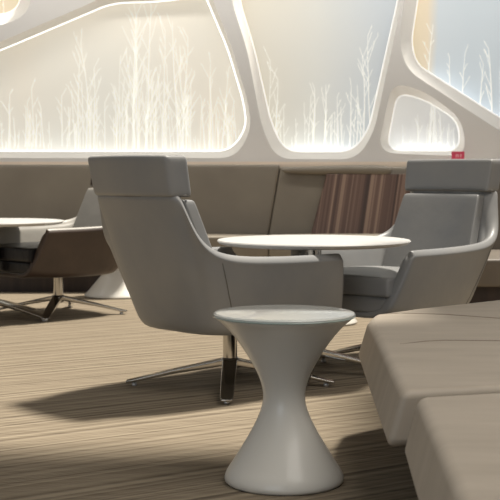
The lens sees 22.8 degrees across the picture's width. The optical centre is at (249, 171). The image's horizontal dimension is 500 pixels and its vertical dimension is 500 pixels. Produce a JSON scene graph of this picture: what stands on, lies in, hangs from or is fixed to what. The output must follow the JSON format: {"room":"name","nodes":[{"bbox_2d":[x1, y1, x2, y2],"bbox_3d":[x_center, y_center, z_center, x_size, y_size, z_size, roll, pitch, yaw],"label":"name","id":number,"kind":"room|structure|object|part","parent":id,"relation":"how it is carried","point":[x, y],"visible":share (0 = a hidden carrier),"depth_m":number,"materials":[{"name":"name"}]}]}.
{"room":"lounge","nodes":[
{"label":"lounge","id":0,"kind":"room"},
{"bbox_2d":[0,292,417,499],"bbox_3d":[0.000,0.975,4.750,12.000,0.100,12.500,0,0,0],"label":"floor","id":1,"kind":"structure","parent":0,"point":[72,426],"depth_m":4.77,"materials":[{"name":"carpet"}]},
{"bbox_2d":[0,218,63,321],"bbox_3d":[-1.620,0.616,7.840,0.880,0.618,0.880,0,0,0],"label":"round table","id":2,"kind":"object","parent":1,"relation":"on","point":[4,222],"visible":1,"depth_m":7.72,"materials":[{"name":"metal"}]},
{"bbox_3d":[-1.524,0.857,8.038,0.064,0.106,0.400,0,0,26],"label":"leg","id":3,"kind":"part","parent":2,"relation":"part of","materials":[{"name":"metal"}]},
{"bbox_3d":[-1.424,0.857,7.748,0.381,0.106,0.222,0,0,0],"label":"leg","id":4,"kind":"part","parent":2,"relation":"part of","materials":[{"name":"metal"}]},
{"bbox_2d":[0,179,126,321],"bbox_3d":[-1.177,0.429,8.148,1.000,0.992,0.754,0,0,-43],"label":"lounge chair","id":5,"kind":"object","parent":1,"relation":"on","point":[78,246],"visible":0.61,"depth_m":7.83,"materials":[{"name":"brown leather"}]},
{"bbox_3d":[-1.318,0.607,8.017,0.585,0.100,0.524,0,0,-43],"label":"seat frame","id":6,"kind":"part","parent":5,"relation":"part of","materials":[{"name":"black leather"}]},
{"bbox_2d":[0,242,39,262],"bbox_3d":[-1.298,0.519,8.036,0.670,0.139,0.570,0,0,-43],"label":"seat cushion","id":7,"kind":"object","parent":5,"relation":"on","point":[10,252],"depth_m":7.74,"materials":[{"name":"black fabric"}]},
{"bbox_3d":[-1.485,0.857,8.088,0.430,0.106,0.064,0,0,2],"label":"leg","id":8,"kind":"part","parent":5,"relation":"part of","materials":[{"name":"metal"}]},
{"bbox_3d":[-1.258,0.857,7.845,0.064,0.106,0.430,0,0,2],"label":"leg","id":9,"kind":"part","parent":5,"relation":"part of","materials":[{"name":"metal"}]},
{"bbox_3d":[-1.020,0.857,8.072,0.340,0.106,0.340,0,0,-43],"label":"leg","id":10,"kind":"part","parent":5,"relation":"part of","materials":[{"name":"metal"}]},
{"bbox_2d":[84,268,130,298],"bbox_3d":[-0.985,0.675,9.250,0.497,0.500,0.497,0,0,0],"label":"pedestal table","id":11,"kind":"object","parent":1,"relation":"on","point":[112,285],"visible":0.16,"depth_m":9.08,"materials":[{"name":"white paint"}]},
{"bbox_2d":[0,165,278,291],"bbox_3d":[-1.333,0.432,9.812,3.141,0.985,0.624,0,0,0],"label":"banquette","id":12,"kind":"object","parent":1,"relation":"on","point":[230,200],"visible":0.41,"depth_m":9.92,"materials":[{"name":"beige leather"}]},
{"bbox_3d":[-1.331,0.233,10.000,3.145,0.585,0.260,0,0,0],"label":"backrest","id":13,"kind":"part","parent":12,"relation":"part of","materials":[{"name":"beige leather"}]},
{"bbox_3d":[-1.381,0.570,9.740,3.045,0.170,0.480,0,0,0],"label":"seat","id":14,"kind":"part","parent":12,"relation":"part of","materials":[{"name":"beige leather"}]},
{"bbox_2d":[88,155,343,403],"bbox_3d":[-0.159,0.429,5.292,1.000,0.992,0.754,0,0,-43],"label":"lounge chair","id":15,"kind":"object","parent":1,"relation":"on","point":[174,279],"visible":0.86,"depth_m":5.00,"materials":[{"name":"grey leather"}]},
{"bbox_3d":[-0.321,0.857,5.364,0.430,0.106,0.064,0,0,1],"label":"leg","id":16,"kind":"part","parent":15,"relation":"part of","materials":[{"name":"metal"}]},
{"bbox_3d":[-0.090,0.857,5.125,0.064,0.106,0.430,0,0,1],"label":"leg","id":17,"kind":"part","parent":15,"relation":"part of","materials":[{"name":"metal"}]},
{"bbox_3d":[0.149,0.857,5.356,0.430,0.106,0.064,0,0,1],"label":"leg","id":18,"kind":"part","parent":15,"relation":"part of","materials":[{"name":"metal"}]},
{"bbox_2d":[213,305,355,495],"bbox_3d":[0.102,0.672,3.710,0.428,0.506,0.428,0,0,0],"label":"side table","id":19,"kind":"object","parent":1,"relation":"on","point":[283,453],"visible":1,"depth_m":3.61,"materials":[{"name":"white paint"}]},
{"bbox_2d":[217,235,410,386],"bbox_3d":[0.290,0.616,5.650,0.880,0.618,0.880,0,0,0],"label":"round table","id":20,"kind":"object","parent":1,"relation":"on","point":[313,244],"visible":0.63,"depth_m":5.48,"materials":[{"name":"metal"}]},
{"bbox_3d":[0.252,0.857,5.433,0.064,0.106,0.400,0,0,10],"label":"leg","id":21,"kind":"part","parent":20,"relation":"part of","materials":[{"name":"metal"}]},
{"bbox_3d":[0.507,0.857,5.612,0.400,0.106,0.064,0,0,10],"label":"leg","id":22,"kind":"part","parent":20,"relation":"part of","materials":[{"name":"metal"}]},
{"bbox_2d":[268,165,410,256],"bbox_3d":[0.822,0.436,9.812,1.356,0.978,0.624,0,0,0],"label":"banquette","id":23,"kind":"object","parent":1,"relation":"on","point":[364,200],"visible":0.38,"depth_m":9.88,"materials":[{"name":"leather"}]},
{"bbox_3d":[0.822,0.570,9.740,1.356,0.170,0.480,0,0,0],"label":"seat","id":24,"kind":"part","parent":23,"relation":"part of","materials":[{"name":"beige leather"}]},
{"bbox_3d":[0.960,0.261,9.890,0.954,0.490,0.178,0,0,0],"label":"wood panel","id":25,"kind":"part","parent":23,"relation":"part of","materials":[{"name":"brown wood"}]},
{"bbox_2d":[345,318,356,325],"bbox_3d":[0.410,0.675,7.620,0.497,0.500,0.497,0,0,0],"label":"pedestal table","id":26,"kind":"object","parent":1,"relation":"on","point":[353,321],"visible":0.02,"depth_m":7.50,"materials":[{"name":"white paint"}]},
{"bbox_2d":[291,159,499,357],"bbox_3d":[0.755,0.429,6.042,0.754,0.992,1.000,0,0,44],"label":"lounge chair","id":27,"kind":"object","parent":1,"relation":"on","point":[449,215],"visible":0.81,"depth_m":6.09,"materials":[{"name":"grey leather"}]},
{"bbox_3d":[0.450,0.857,5.962,0.430,0.106,0.064,0,0,-2],"label":"leg","id":28,"kind":"part","parent":27,"relation":"part of","materials":[{"name":"metal"}]},
{"bbox_3d":[0.621,0.607,5.904,0.524,0.100,0.585,0,0,44],"label":"seat frame","id":29,"kind":"part","parent":27,"relation":"part of","materials":[{"name":"grey leather"}]},
{"bbox_2d":[343,266,399,297],"bbox_3d":[0.640,0.519,5.923,0.570,0.139,0.670,0,0,44],"label":"seat cushion","id":30,"kind":"object","parent":27,"relation":"on","point":[359,281],"depth_m":5.60,"materials":[{"name":"grey fabric"}]},
{"bbox_2d":[359,300,499,445],"bbox_3d":[0.910,0.714,4.007,1.180,0.422,2.273,0,0,0],"label":"upholstered bench","id":31,"kind":"object","parent":1,"relation":"on","point":[408,357],"visible":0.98,"depth_m":3.46,"materials":[{"name":"beige fabric"}]},
{"bbox_2d":[405,393,499,499],"bbox_3d":[0.883,0.715,2.287,1.233,0.420,1.675,0,0,0],"label":"upholstered bench","id":32,"kind":"object","parent":1,"relation":"on","point":[452,450],"visible":1,"depth_m":2.36,"materials":[{"name":"beige fabric"}]},
{"bbox_2d":[469,183,499,302],"bbox_3d":[1.935,0.438,7.582,1.530,0.975,1.084,0,0,0],"label":"banquette","id":33,"kind":"object","parent":1,"relation":"on","point":[488,287],"visible":0.08,"depth_m":7.10,"materials":[{"name":"beige leather"}]},
{"bbox_3d":[1.935,0.570,7.510,1.530,0.170,0.940,0,0,0],"label":"seat","id":34,"kind":"part","parent":33,"relation":"part of","materials":[{"name":"beige leather"}]},
{"bbox_3d":[1.935,0.237,8.000,1.530,0.575,0.260,0,0,0],"label":"backrest","id":35,"kind":"part","parent":33,"relation":"part of","materials":[{"name":"beige leather"}]},
{"bbox_2d":[0,0,499,256],"bbox_3d":[0.000,-0.775,10.380,12.000,3.400,0.060,0,0,0],"label":"wall","id":36,"kind":"structure","parent":0,"point":[482,140],"depth_m":10.35,"materials":[{"name":"white paint"}]},
{"bbox_2d":[0,0,29,24],"bbox_3d":[-2.627,-1.608,10.495,1.679,0.777,0.290,0,0,0],"label":"window","id":37,"kind":"structure","parent":36,"relation":"in","point":[10,10],"depth_m":10.43,"materials":[{"name":"white glass"}]},
{"bbox_3d":[-2.656,-1.638,10.630,1.621,0.718,0.020,0,0,0],"label":"printed panel","id":38,"kind":"part","parent":37,"relation":"part of","materials":[{"name":"beige glass"}]},
{"bbox_2d":[0,0,249,157],"bbox_3d":[-1.714,-0.840,10.495,3.507,1.446,0.290,0,0,0],"label":"window","id":39,"kind":"structure","parent":36,"relation":"in","point":[99,77],"depth_m":10.62,"materials":[{"name":"white glass"}]},
{"bbox_2d":[0,162,406,167],"bbox_3d":[0.000,-0.058,10.245,12.000,0.055,0.210,0,0,0],"label":"trim","id":40,"kind":"structure","parent":36,"relation":"attached to","point":[281,164],"depth_m":10.30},
{"bbox_2d":[452,152,463,158],"bbox_3d":[1.714,-0.130,10.219,0.104,0.078,0.010,0,0,0],"label":"sign card","id":41,"kind":"object","parent":40,"relation":"on","point":[455,155],"visible":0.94,"depth_m":10.22,"materials":[{"name":"red plastic"}]},
{"bbox_2d":[232,0,401,158],"bbox_3d":[0.615,-1.056,10.495,1.566,1.923,0.290,0,0,0],"label":"window","id":42,"kind":"structure","parent":36,"relation":"in","point":[319,67],"depth_m":10.62,"materials":[{"name":"white glass"}]},
{"bbox_2d":[263,26,377,150],"bbox_3d":[0.595,-0.698,10.615,1.057,1.123,0.004,0,0,0],"label":"print","id":43,"kind":"object","parent":42,"relation":"attached to","point":[320,83],"depth_m":10.62,"materials":[{"name":"white"}]},
{"bbox_2d":[380,85,464,154],"bbox_3d":[1.478,-0.424,10.495,0.778,0.613,0.290,0,0,0],"label":"window","id":44,"kind":"structure","parent":36,"relation":"in","point":[415,122],"depth_m":10.62,"materials":[{"name":"white glass"}]},
{"bbox_3d":[1.491,-0.421,10.630,0.750,0.608,0.020,0,0,0],"label":"printed panel","id":45,"kind":"part","parent":44,"relation":"part of","materials":[{"name":"white glass"}]},
{"bbox_2d":[396,105,454,149],"bbox_3d":[1.516,-0.399,10.615,0.538,0.525,0.004,0,0,0],"label":"print","id":46,"kind":"object","parent":44,"relation":"attached to","point":[418,127],"depth_m":10.62,"materials":[{"name":"white"}]},
{"bbox_2d":[400,0,499,129],"bbox_3d":[2.137,-0.941,10.495,1.766,2.157,0.290,0,0,0],"label":"window","id":47,"kind":"structure","parent":36,"relation":"in","point":[453,46],"depth_m":10.62,"materials":[{"name":"white glass"}]},
{"bbox_2d":[423,25,492,111],"bbox_3d":[1.986,-0.785,10.615,1.018,0.973,0.004,0,0,0],"label":"print","id":48,"kind":"object","parent":47,"relation":"attached to","point":[461,56],"depth_m":10.62,"materials":[{"name":"white"}]}
]}

